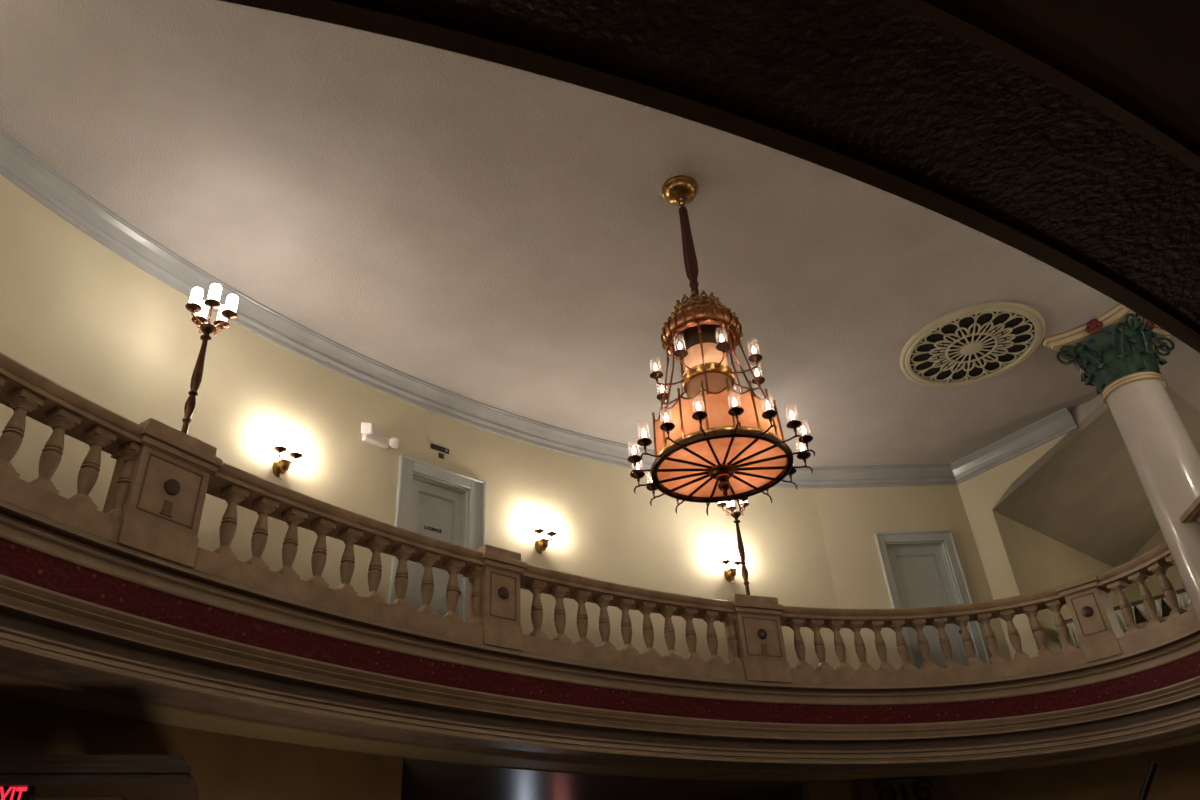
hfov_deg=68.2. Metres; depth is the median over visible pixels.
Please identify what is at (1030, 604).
balustrade
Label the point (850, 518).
wall
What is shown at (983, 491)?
wall
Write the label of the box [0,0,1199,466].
ceiling
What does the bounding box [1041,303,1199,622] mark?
column
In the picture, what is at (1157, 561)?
balustrade
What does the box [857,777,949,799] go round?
air vent
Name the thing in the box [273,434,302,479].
wall sconce
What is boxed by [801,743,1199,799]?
wall
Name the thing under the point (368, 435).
emergency light
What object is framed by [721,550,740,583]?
wall sconce
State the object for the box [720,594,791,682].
stone pedestal
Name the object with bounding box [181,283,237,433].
lamp standard
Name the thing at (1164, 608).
draped table
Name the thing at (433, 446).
direction sign
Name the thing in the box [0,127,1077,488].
crown molding
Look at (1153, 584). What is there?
wall
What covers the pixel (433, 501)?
door
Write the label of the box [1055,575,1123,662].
stone pedestal
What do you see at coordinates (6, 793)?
exit sign
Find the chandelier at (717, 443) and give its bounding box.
[627,175,814,515]
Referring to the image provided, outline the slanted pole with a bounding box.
[1138,761,1157,799]
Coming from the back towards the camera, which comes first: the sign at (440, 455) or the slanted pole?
the sign at (440, 455)
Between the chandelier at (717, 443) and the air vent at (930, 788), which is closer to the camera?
the chandelier at (717, 443)
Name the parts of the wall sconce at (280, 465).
lamp shade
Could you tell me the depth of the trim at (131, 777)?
5.71 m
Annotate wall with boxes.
[0,174,850,669]
[0,695,402,799]
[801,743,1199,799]
[813,485,1011,669]
[958,395,1102,659]
[985,507,1142,656]
[1127,529,1182,628]
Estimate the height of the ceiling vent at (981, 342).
0.049 m
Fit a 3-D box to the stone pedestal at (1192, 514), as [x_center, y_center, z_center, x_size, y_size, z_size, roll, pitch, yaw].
[6.217,1.378,8.579,0.574,0.922,0.672,-8,-33,7]
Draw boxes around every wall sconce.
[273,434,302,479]
[534,518,556,555]
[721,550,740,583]
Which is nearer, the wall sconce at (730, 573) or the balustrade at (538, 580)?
the balustrade at (538, 580)
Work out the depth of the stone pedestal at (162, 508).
6.58 m
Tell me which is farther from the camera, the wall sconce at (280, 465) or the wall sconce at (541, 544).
the wall sconce at (541, 544)
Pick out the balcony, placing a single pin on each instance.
(1065, 134)
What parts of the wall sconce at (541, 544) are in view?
lamp shade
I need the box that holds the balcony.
[0,0,1199,779]
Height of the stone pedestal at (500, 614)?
1.020 m
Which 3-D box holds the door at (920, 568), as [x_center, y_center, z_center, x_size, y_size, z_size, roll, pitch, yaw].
[4.555,2.948,12.124,1.138,2.425,0.215,-1,-33,-4]
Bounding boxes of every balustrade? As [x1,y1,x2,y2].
[0,352,143,544]
[195,462,483,643]
[520,564,742,679]
[780,587,1085,684]
[1095,541,1199,653]
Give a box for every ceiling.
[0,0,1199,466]
[14,698,1199,799]
[993,386,1199,566]
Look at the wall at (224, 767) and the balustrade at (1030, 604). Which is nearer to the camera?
the wall at (224, 767)
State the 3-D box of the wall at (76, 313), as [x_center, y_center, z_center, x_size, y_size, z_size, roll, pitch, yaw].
[0.165,-0.917,6.686,13.360,3.485,9.068,23,-42,-35]
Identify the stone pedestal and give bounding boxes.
[103,418,222,567]
[463,544,527,650]
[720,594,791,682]
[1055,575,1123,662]
[1180,495,1199,522]
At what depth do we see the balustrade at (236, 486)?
7.72 m
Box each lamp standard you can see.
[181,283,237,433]
[717,497,749,594]
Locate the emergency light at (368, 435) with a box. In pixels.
[361,422,398,448]
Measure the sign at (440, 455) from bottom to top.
0.068 m
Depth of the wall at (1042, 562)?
12.78 m
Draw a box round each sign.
[0,787,36,799]
[431,443,448,453]
[438,453,443,458]
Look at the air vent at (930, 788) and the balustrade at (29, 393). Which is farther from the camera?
the air vent at (930, 788)
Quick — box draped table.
[1055,588,1189,647]
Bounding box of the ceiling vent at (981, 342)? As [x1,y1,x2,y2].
[899,302,1044,386]
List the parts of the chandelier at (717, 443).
arm, arm, arm, drum post, arm, drum post, hanger rod, arm, hanger rod, arm, arm, drum post, hanger rod, arm, flame bulb, crown, arm, hanger rod, drum post, lamp shade, arm, panel, drum post, flame bulb, hanger rod, arm, hanger rod, arm, arm, hanger rod, drum post, arm, arm, drum post, drum post, arm, arm, arm, arm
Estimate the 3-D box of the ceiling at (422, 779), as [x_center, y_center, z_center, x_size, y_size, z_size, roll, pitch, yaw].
[1.037,1.449,5.899,29.294,0.300,29.096,-4,-33,0]
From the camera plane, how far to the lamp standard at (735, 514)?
11.33 m
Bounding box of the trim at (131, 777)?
[0,754,198,799]
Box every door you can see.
[388,454,485,621]
[874,530,989,668]
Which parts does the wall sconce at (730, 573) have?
lamp shade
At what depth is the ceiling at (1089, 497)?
12.94 m

